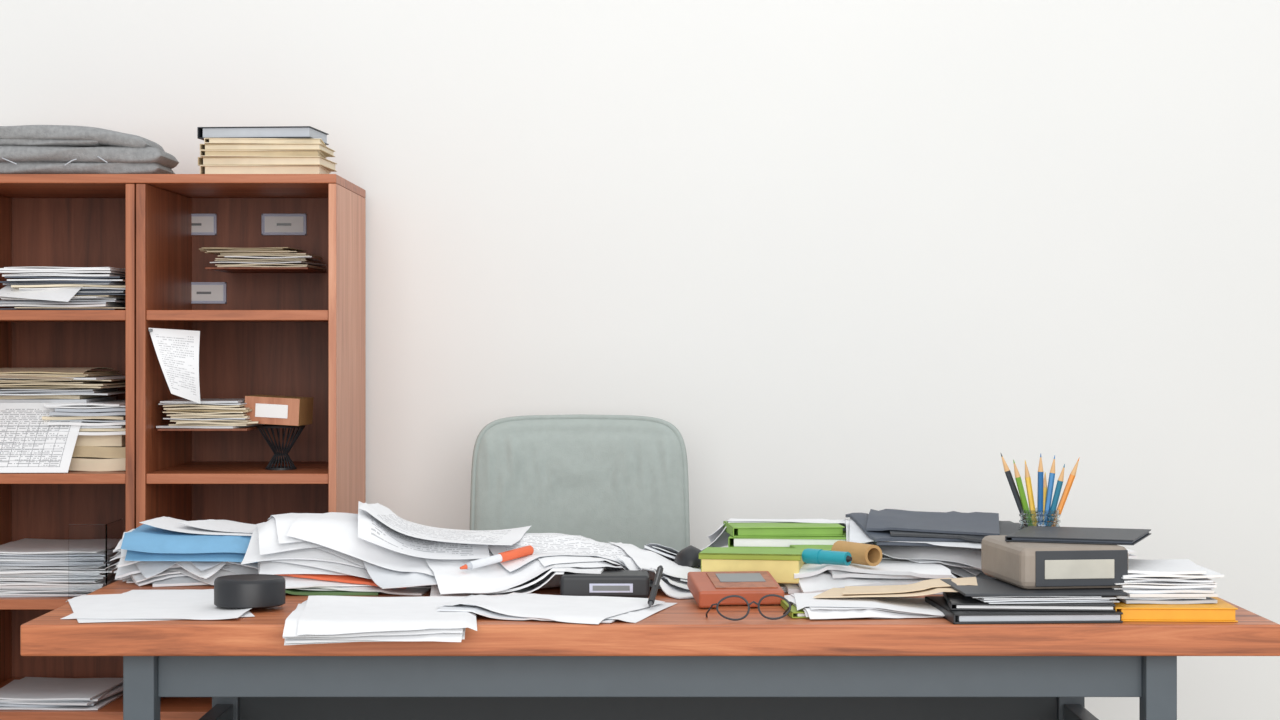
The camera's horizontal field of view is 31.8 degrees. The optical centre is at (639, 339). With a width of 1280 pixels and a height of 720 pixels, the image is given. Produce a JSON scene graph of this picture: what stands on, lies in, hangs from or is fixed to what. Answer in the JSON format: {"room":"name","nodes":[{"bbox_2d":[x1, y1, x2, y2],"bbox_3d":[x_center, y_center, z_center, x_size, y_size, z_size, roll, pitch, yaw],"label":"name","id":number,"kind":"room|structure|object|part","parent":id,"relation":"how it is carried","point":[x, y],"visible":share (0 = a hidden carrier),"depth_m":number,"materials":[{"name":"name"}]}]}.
{"room":"office","nodes":[
{"label":"office","id":0,"kind":"room"},
{"bbox_2d":[0,0,1279,719],"bbox_3d":[0.000,-0.245,4.710,8.000,2.800,0.100,0,0,0],"label":"wall","id":1,"kind":"structure","parent":0,"point":[861,256],"depth_m":4.66,"materials":[{"name":"paint"}]},
{"bbox_3d":[0.000,1.180,2.300,8.000,0.050,4.800,0,0,0],"label":"floor","id":2,"kind":"structure","parent":0,"visible":0},
{"bbox_2d":[0,174,365,719],"bbox_3d":[-0.939,0.422,4.425,0.743,1.465,0.450,0,0,0],"label":"bookcase","id":3,"kind":"object","parent":2,"relation":"on","point":[279,331],"visible":0.66,"depth_m":4.60,"materials":[{"name":"brown wood"}]},
{"bbox_3d":[-1.302,0.431,4.425,0.015,1.447,0.450,0,0,0],"label":"panel","id":4,"kind":"part","parent":3,"relation":"part of","materials":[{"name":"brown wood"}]},
{"bbox_2d":[0,403,86,472],"bbox_3d":[-1.150,0.184,4.253,0.190,0.128,0.093,0,0,0],"label":"paper sheets","id":5,"kind":"object","parent":3,"relation":"on","point":[26,444],"visible":1,"depth_m":4.25,"materials":[{"name":"paper"}]},
{"bbox_2d":[0,538,113,596],"bbox_3d":[-1.125,0.442,4.380,0.278,0.086,0.315,0,0,0],"label":"paper stack","id":6,"kind":"object","parent":3,"relation":"in","point":[29,567],"visible":0.59,"depth_m":4.25,"materials":[{"name":"white paper"}]},
{"bbox_2d":[0,677,122,709],"bbox_3d":[-1.122,0.684,4.360,0.253,0.022,0.289,0,0,0],"label":"paper stack","id":7,"kind":"object","parent":3,"relation":"in","point":[26,693],"visible":0.98,"depth_m":4.30,"materials":[{"name":"white paper"}]},
{"bbox_2d":[0,267,124,309],"bbox_3d":[-1.096,-0.098,4.364,0.294,0.084,0.347,0,0,0],"label":"paper stack","id":8,"kind":"object","parent":3,"relation":"in","point":[27,288],"visible":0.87,"depth_m":4.24,"materials":[{"name":"paper"}]},
{"bbox_2d":[0,367,124,405],"bbox_3d":[-1.142,0.152,4.426,0.298,0.196,0.312,0,0,0],"label":"stack","id":9,"kind":"object","parent":3,"relation":"on","point":[17,385],"visible":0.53,"depth_m":4.33,"materials":[{"name":"paper"}]},
{"bbox_2d":[42,400,124,470],"bbox_3d":[-1.056,0.185,4.411,0.197,0.130,0.314,0,0,0],"label":"stack","id":10,"kind":"object","parent":3,"relation":"on","point":[100,442],"visible":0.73,"depth_m":4.28,"materials":[{"name":"beige paper"}]},
{"bbox_2d":[0,145,178,173],"bbox_3d":[-1.101,-0.340,4.319,0.398,0.059,0.192,0,0,0],"label":"folded blanket","id":11,"kind":"object","parent":3,"relation":"on","point":[13,159],"visible":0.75,"depth_m":4.24,"materials":[{"name":"grey fabric"}]},
{"bbox_2d":[0,125,164,151],"bbox_3d":[-1.115,-0.383,4.322,0.371,0.051,0.185,0,0,0],"label":"folded blanket","id":12,"kind":"object","parent":11,"relation":"on","point":[22,135],"visible":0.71,"depth_m":4.24,"materials":[{"name":"grey fabric"}]},
{"bbox_2d":[69,519,122,598],"bbox_3d":[-1.034,0.415,4.280,0.072,0.139,0.130,0,0,0],"label":"file holder","id":13,"kind":"object","parent":3,"relation":"on","point":[91,546],"visible":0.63,"depth_m":4.21,"materials":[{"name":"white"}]},
{"bbox_2d":[149,328,200,403],"bbox_3d":[-0.872,0.049,4.213,0.096,0.143,0.025,0,0,-12],"label":"note","id":14,"kind":"object","parent":3,"relation":"attached to","point":[177,351],"visible":1,"depth_m":4.21,"materials":[{"name":"paper"}]},
{"bbox_2d":[191,214,216,234],"bbox_3d":[-0.918,-0.238,4.635,0.092,0.044,0.007,0,0,0],"label":"label holder","id":15,"kind":"object","parent":3,"relation":"attached to","point":[202,224],"visible":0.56,"depth_m":4.63,"materials":[{"name":"white paper"}]},
{"bbox_2d":[191,282,226,303],"bbox_3d":[-0.898,-0.097,4.635,0.092,0.044,0.007,0,0,0],"label":"label holder","id":16,"kind":"object","parent":3,"relation":"attached to","point":[202,292],"visible":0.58,"depth_m":4.63,"materials":[{"name":"grey metal"}]},
{"bbox_2d":[156,399,264,427],"bbox_3d":[-0.823,0.142,4.362,0.195,0.051,0.217,0,0,0],"label":"envelopes","id":17,"kind":"object","parent":3,"relation":"in","point":[211,413],"visible":0.98,"depth_m":4.27,"materials":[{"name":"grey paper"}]},
{"bbox_2d":[199,247,325,269],"bbox_3d":[-0.750,-0.161,4.493,0.223,0.039,0.218,0,0,0],"label":"envelopes","id":18,"kind":"object","parent":3,"relation":"on","point":[275,256],"visible":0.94,"depth_m":4.41,"materials":[{"name":"beige paper"}]},
{"bbox_2d":[198,138,336,173],"bbox_3d":[-0.718,-0.346,4.340,0.247,0.072,0.187,0,0,0],"label":"book stack","id":19,"kind":"object","parent":3,"relation":"on","point":[218,155],"visible":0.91,"depth_m":4.26,"materials":[{"name":"beige paper"}]},
{"bbox_2d":[197,126,328,144],"bbox_3d":[-0.725,-0.393,4.340,0.218,0.022,0.160,0,0,5],"label":"notebook","id":20,"kind":"object","parent":19,"relation":"on","point":[266,131],"visible":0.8,"depth_m":4.26,"materials":[{"name":"paper"}]},
{"bbox_2d":[257,425,304,469],"bbox_3d":[-0.694,0.208,4.350,0.094,0.085,0.094,0,0,0],"label":"stand","id":21,"kind":"object","parent":3,"relation":"on","point":[280,452],"visible":0.95,"depth_m":4.33,"materials":[{"name":"black metal"}]},
{"bbox_2d":[244,395,313,425],"bbox_3d":[-0.698,0.136,4.349,0.110,0.057,0.103,0,0,7],"label":"box","id":22,"kind":"object","parent":21,"relation":"on","point":[266,409],"visible":0.99,"depth_m":4.30,"materials":[{"name":"brown cardboard"}]},
{"bbox_2d":[262,214,306,234],"bbox_3d":[-0.733,-0.238,4.635,0.092,0.044,0.007,0,0,0],"label":"label holder","id":23,"kind":"object","parent":3,"relation":"attached to","point":[272,224],"visible":1,"depth_m":4.63,"materials":[{"name":"grey metal"}]},
{"bbox_3d":[-0.575,0.431,4.425,0.015,1.447,0.450,0,0,0],"label":"panel","id":24,"kind":"part","parent":3,"relation":"part of","materials":[{"name":"brown wood"}]},
{"bbox_2d":[470,414,689,550],"bbox_3d":[-0.117,0.650,4.222,0.482,1.009,0.463,0,0,0],"label":"office chair","id":25,"kind":"object","parent":2,"relation":"on","point":[623,479],"visible":0.52,"depth_m":4.36,"materials":[{"name":"fabric"}]},
{"bbox_2d":[20,577,1279,719],"bbox_3d":[0.015,0.779,3.600,1.795,0.749,0.800,0,0,0],"label":"desk","id":26,"kind":"object","parent":2,"relation":"on","point":[678,662],"visible":0.78,"depth_m":3.27,"materials":[{"name":"brown wood"}]},
{"bbox_2d":[61,589,254,622],"bbox_3d":[-0.734,0.406,3.424,0.347,0.017,0.425,0,0,0],"label":"loose papers","id":27,"kind":"object","parent":26,"relation":"on","point":[194,604],"visible":0.85,"depth_m":3.38,"materials":[{"name":"white paper"}]},
{"bbox_2d":[214,574,284,608],"bbox_3d":[-0.587,0.378,3.385,0.106,0.041,0.106,0,0,0],"label":"speaker","id":28,"kind":"object","parent":27,"relation":"on","point":[241,591],"visible":1,"depth_m":3.34},
{"bbox_2d":[105,529,257,586],"bbox_3d":[-0.684,0.367,3.861,0.448,0.083,0.369,0,0,0],"label":"pile","id":29,"kind":"object","parent":26,"relation":"on","point":[157,573],"visible":0.23,"depth_m":3.71,"materials":[{"name":"white paper"}]},
{"bbox_2d":[121,524,257,562],"bbox_3d":[-0.717,0.344,3.799,0.294,0.052,0.222,0,0,-3],"label":"folder","id":30,"kind":"object","parent":29,"relation":"on","point":[145,542],"visible":0.56,"depth_m":3.71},
{"bbox_2d":[139,516,256,535],"bbox_3d":[-0.640,0.346,3.844,0.374,0.084,0.234,0,0,7],"label":"loose papers","id":31,"kind":"object","parent":30,"relation":"on","point":[209,527],"visible":0.44,"depth_m":3.80,"materials":[{"name":"white paper"}]},
{"bbox_2d":[285,589,379,595],"bbox_3d":[-0.520,0.361,3.660,0.200,0.088,0.200,0,0,-3],"label":"folder","id":32,"kind":"object","parent":26,"relation":"on","point":[289,591],"visible":0.19,"depth_m":3.56,"materials":[{"name":"green paper"}]},
{"bbox_2d":[258,561,430,594],"bbox_3d":[-0.483,0.356,3.690,0.320,0.097,0.265,0,0,0],"label":"loose papers","id":33,"kind":"object","parent":26,"relation":"on","point":[290,582],"visible":0.28,"depth_m":3.58,"materials":[{"name":"white paper"}]},
{"bbox_2d":[283,596,476,644],"bbox_3d":[-0.374,0.407,3.289,0.293,0.040,0.320,0,0,0],"label":"loose papers","id":34,"kind":"object","parent":26,"relation":"on","point":[319,619],"visible":0.91,"depth_m":3.17,"materials":[{"name":"white paper"}]},
{"bbox_2d":[268,501,660,593],"bbox_3d":[-0.261,0.335,3.716,0.672,0.137,0.376,0,0,-16],"label":"loose papers","id":35,"kind":"object","parent":26,"relation":"on","point":[375,535],"visible":0.91,"depth_m":3.63,"materials":[{"name":"white paper"}]},
{"bbox_2d":[241,518,370,578],"bbox_3d":[-0.470,0.342,3.705,0.354,0.097,0.283,0,0,0],"label":"loose papers","id":36,"kind":"object","parent":35,"relation":"on","point":[304,557],"visible":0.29,"depth_m":3.62,"materials":[{"name":"white paper"}]},
{"bbox_2d":[275,574,406,587],"bbox_3d":[-0.470,0.349,3.690,0.220,0.092,0.200,0,0,7],"label":"folder","id":37,"kind":"object","parent":35,"relation":"on","point":[339,578],"visible":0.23,"depth_m":3.60,"materials":[{"name":"orange paper"}]},
{"bbox_2d":[460,545,533,569],"bbox_3d":[-0.230,0.349,3.610,0.137,0.033,0.015,0,0,-36],"label":"pen","id":38,"kind":"object","parent":35,"relation":"on","point":[501,557],"visible":1,"depth_m":3.61,"materials":[{"name":"plastic"}]},
{"bbox_2d":[363,561,619,596],"bbox_3d":[-0.200,0.352,3.769,0.605,0.110,0.527,0,0,0],"label":"pile","id":39,"kind":"object","parent":26,"relation":"on","point":[385,578],"visible":0.11,"depth_m":3.56,"materials":[{"name":"white paper"}]},
{"bbox_2d":[436,593,676,623],"bbox_3d":[-0.125,0.395,3.359,0.303,0.020,0.284,0,0,15],"label":"loose papers","id":40,"kind":"object","parent":26,"relation":"on","point":[516,606],"visible":1,"depth_m":3.32,"materials":[{"name":"white paper"}]},
{"bbox_2d":[648,565,662,607],"bbox_3d":[0.023,0.372,3.400,0.010,0.052,0.123,0,0,9],"label":"ballpoint pen","id":41,"kind":"object","parent":40,"relation":"on","point":[659,571],"visible":1,"depth_m":3.39,"materials":[{"name":"grey metal"}]},
{"bbox_2d":[560,570,649,597],"bbox_3d":[-0.055,0.387,3.559,0.140,0.036,0.092,0,0,0],"label":"box","id":42,"kind":"object","parent":26,"relation":"on","point":[610,583],"depth_m":3.52,"materials":[{"name":"black plastic"}]},
{"bbox_3d":[0.015,0.645,3.945,1.433,0.360,0.012,0,0,0],"label":"modesty panel","id":43,"kind":"part","parent":26,"relation":"part of","materials":[{"name":"grey metal"}]},
{"bbox_2d":[687,571,783,607],"bbox_3d":[0.146,0.383,3.460,0.130,0.040,0.151,0,0,-6],"label":"organizer box","id":44,"kind":"object","parent":26,"relation":"on","point":[707,588],"visible":0.95,"depth_m":3.42,"materials":[{"name":"plastic"}]},
{"bbox_2d":[706,594,792,620],"bbox_3d":[0.156,0.403,3.282,0.121,0.071,0.098,0,0,-10],"label":"eyeglasses","id":45,"kind":"object","parent":26,"relation":"on","point":[771,606],"visible":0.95,"depth_m":3.24,"materials":[{"name":"black plastic"}]},
{"bbox_2d":[610,542,959,598],"bbox_3d":[0.252,0.373,3.719,0.585,0.063,0.361,0,0,-9],"label":"loose papers","id":46,"kind":"object","parent":26,"relation":"on","point":[813,578],"visible":0.51,"depth_m":3.59,"materials":[{"name":"white paper"}]},
{"bbox_2d":[674,545,700,565],"bbox_3d":[0.085,0.358,3.760,0.056,0.031,0.096,0,0,0],"label":"computer mouse","id":47,"kind":"object","parent":46,"relation":"on","point":[688,556],"visible":0.87,"depth_m":3.72,"materials":[{"name":"black plastic"}]},
{"bbox_2d":[699,547,805,583],"bbox_3d":[0.183,0.364,3.640,0.164,0.047,0.106,0,0,9],"label":"box","id":48,"kind":"object","parent":46,"relation":"on","point":[781,563],"visible":0.77,"depth_m":3.59,"materials":[{"name":"yellow cardboard"}]},
{"bbox_3d":[0.183,0.346,3.640,0.164,0.010,0.106,0,0,9],"label":"lid","id":49,"kind":"part","parent":48,"relation":"part of","materials":[{"name":"green cardboard"}]},
{"bbox_2d":[790,545,832,550],"bbox_3d":[0.315,0.351,3.720,0.120,0.018,0.100,0,0,-6],"label":"notebook","id":50,"kind":"object","parent":46,"relation":"on","point":[823,547],"visible":0.24,"depth_m":3.73,"materials":[{"name":"green paper"}]},
{"bbox_2d":[802,548,851,565],"bbox_3d":[0.299,0.345,3.573,0.086,0.024,0.024,0,0,38],"label":"marker","id":51,"kind":"object","parent":46,"relation":"on","point":[809,556],"visible":1,"depth_m":3.56,"materials":[{"name":"plastic"}]},
{"bbox_2d":[831,540,881,565],"bbox_3d":[0.348,0.343,3.620,0.034,0.034,0.093,0,0,-30],"label":"paper roll","id":52,"kind":"object","parent":46,"relation":"on","point":[861,553],"visible":0.79,"depth_m":3.60,"materials":[{"name":"beige paper"}]},
{"bbox_2d":[788,605,808,617],"bbox_3d":[0.262,0.400,3.360,0.100,0.009,0.170,0,0,-6],"label":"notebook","id":53,"kind":"object","parent":26,"relation":"on","point":[794,613],"visible":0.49,"depth_m":3.28,"materials":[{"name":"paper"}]},
{"bbox_2d":[643,518,981,568],"bbox_3d":[0.330,0.352,3.870,0.687,0.084,0.258,0,0,16],"label":"loose papers","id":54,"kind":"object","parent":26,"relation":"on","point":[967,556],"visible":0.41,"depth_m":3.75,"materials":[{"name":"white paper"}]},
{"bbox_2d":[846,509,1019,548],"bbox_3d":[0.517,0.320,3.812,0.343,0.051,0.262,0,0,0],"label":"stack","id":55,"kind":"object","parent":54,"relation":"on","point":[885,526],"visible":0.83,"depth_m":3.77,"materials":[{"name":"dark grey cardboard"},{"name":"white paper"}]},
{"bbox_2d":[644,545,995,578],"bbox_3d":[0.370,0.385,3.882,0.728,0.083,0.373,0,0,0],"label":"pile","id":56,"kind":"object","parent":26,"relation":"on","point":[958,569],"visible":0.12,"depth_m":3.76,"materials":[{"name":"paper"}]},
{"bbox_2d":[723,521,845,547],"bbox_3d":[0.253,0.332,3.841,0.217,0.034,0.172,0,0,0],"label":"books","id":57,"kind":"object","parent":56,"relation":"on","point":[742,535],"visible":0.83,"depth_m":3.78,"materials":[{"name":"green paper"}]},
{"bbox_2d":[784,592,944,618],"bbox_3d":[0.347,0.396,3.365,0.259,0.017,0.232,0,0,-3],"label":"loose papers","id":58,"kind":"object","parent":26,"relation":"on","point":[847,607],"visible":0.78,"depth_m":3.29,"materials":[{"name":"white paper"}]},
{"bbox_2d":[813,577,976,597],"bbox_3d":[0.400,0.374,3.418,0.239,0.026,0.183,0,0,17],"label":"envelope","id":59,"kind":"object","parent":58,"relation":"on","point":[931,586],"visible":0.96,"depth_m":3.38,"materials":[{"name":"beige paper"}]},
{"bbox_2d":[925,579,1126,623],"bbox_3d":[0.568,0.385,3.322,0.269,0.040,0.238,0,0,0],"label":"notebooks","id":60,"kind":"object","parent":26,"relation":"on","point":[990,601],"visible":0.73,"depth_m":3.23,"materials":[{"name":"paper"}]},
{"bbox_2d":[981,535,1127,588],"bbox_3d":[0.622,0.333,3.388,0.165,0.062,0.224,0,0,-7],"label":"box file","id":61,"kind":"object","parent":60,"relation":"on","point":[1025,565],"visible":0.95,"depth_m":3.28,"materials":[{"name":"beige cardboard"}]},
{"bbox_2d":[1005,526,1150,544],"bbox_3d":[0.670,0.298,3.430,0.190,0.008,0.200,0,0,20],"label":"notebook","id":62,"kind":"object","parent":61,"relation":"on","point":[1042,534],"visible":1,"depth_m":3.38,"materials":[{"name":"paper"}]},
{"bbox_2d":[1019,508,1060,529],"bbox_3d":[0.647,0.339,3.640,0.068,0.131,0.068,0,0,0],"label":"glass jar","id":63,"kind":"object","parent":62,"relation":"on","point":[1029,517],"visible":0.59,"depth_m":3.61,"materials":[{"name":"clear glass"}]},
{"bbox_2d":[1001,454,1022,512],"bbox_3d":[0.625,0.290,3.642,0.082,0.214,0.009,0,0,12],"label":"pencil","id":64,"kind":"object","parent":63,"relation":"in","point":[1014,490],"visible":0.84,"depth_m":3.64,"materials":[{"name":"paint"}]},
{"bbox_2d":[1013,459,1028,509],"bbox_3d":[0.631,0.294,3.638,0.062,0.204,0.009,0,0,-19],"label":"pencil","id":65,"kind":"object","parent":63,"relation":"in","point":[1017,475],"visible":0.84,"depth_m":3.63,"materials":[{"name":"paint"}]},
{"bbox_2d":[1025,461,1034,509],"bbox_3d":[0.640,0.295,3.641,0.038,0.201,0.009,0,0,36],"label":"pencil","id":66,"kind":"object","parent":63,"relation":"in","point":[1027,475],"visible":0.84,"depth_m":3.64,"materials":[{"name":"paint"}]},
{"bbox_2d":[1037,454,1042,510],"bbox_3d":[0.647,0.289,3.639,0.009,0.213,0.020,0,0,0],"label":"pencil","id":67,"kind":"object","parent":63,"relation":"in","point":[1040,468],"visible":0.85,"depth_m":3.63,"materials":[{"name":"paint"}]},
{"bbox_2d":[1043,472,1046,510],"bbox_3d":[0.651,0.305,3.642,0.009,0.181,0.037,0,0,27],"label":"pencil","id":68,"kind":"object","parent":63,"relation":"in","point":[1044,479],"visible":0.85,"depth_m":3.65,"materials":[{"name":"paint"}]},
{"bbox_2d":[1044,456,1054,510],"bbox_3d":[0.655,0.291,3.641,0.040,0.209,0.009,0,0,-27],"label":"pencil","id":69,"kind":"object","parent":63,"relation":"in","point":[1052,470],"visible":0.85,"depth_m":3.64,"materials":[{"name":"paint"}]},
{"bbox_2d":[1050,464,1064,509],"bbox_3d":[0.660,0.298,3.639,0.055,0.197,0.009,0,0,23],"label":"pencil","id":70,"kind":"object","parent":63,"relation":"in","point":[1061,477],"visible":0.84,"depth_m":3.63,"materials":[{"name":"paint"}]},
{"bbox_2d":[1057,457,1079,517],"bbox_3d":[0.670,0.293,3.640,0.082,0.207,0.009,0,0,0],"label":"pencil","id":71,"kind":"object","parent":63,"relation":"in","point":[1072,475],"visible":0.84,"depth_m":3.64,"materials":[{"name":"paint"}]},
{"bbox_3d":[0.641,0.334,3.279,0.105,0.028,0.002,0,0,-7],"label":"label plate","id":72,"kind":"part","parent":61,"relation":"part of","materials":[{"name":"beige paper"}]},
{"bbox_3d":[0.644,0.333,3.281,0.139,0.052,0.003,0,0,-7],"label":"panel","id":73,"kind":"part","parent":61,"relation":"part of","materials":[{"name":"grey cardboard"}]},
{"bbox_2d":[1127,549,1136,558],"bbox_3d":[0.725,0.377,3.835,0.272,0.056,0.230,0,0,0],"label":"paper stack","id":74,"kind":"object","parent":26,"relation":"on","point":[1130,556],"visible":0.02,"depth_m":3.75,"materials":[{"name":"white paper"}]},
{"bbox_2d":[1113,597,1237,621],"bbox_3d":[0.775,0.395,3.340,0.184,0.020,0.227,0,0,0],"label":"book","id":75,"kind":"object","parent":26,"relation":"on","point":[1221,611],"visible":0.56,"depth_m":3.23,"materials":[{"name":"paper"}]},
{"bbox_2d":[1112,559,1223,603],"bbox_3d":[0.767,0.361,3.377,0.172,0.047,0.212,0,0,0],"label":"stack","id":76,"kind":"object","parent":75,"relation":"on","point":[1170,581],"visible":0.84,"depth_m":3.28,"materials":[{"name":"paper"}]}
]}

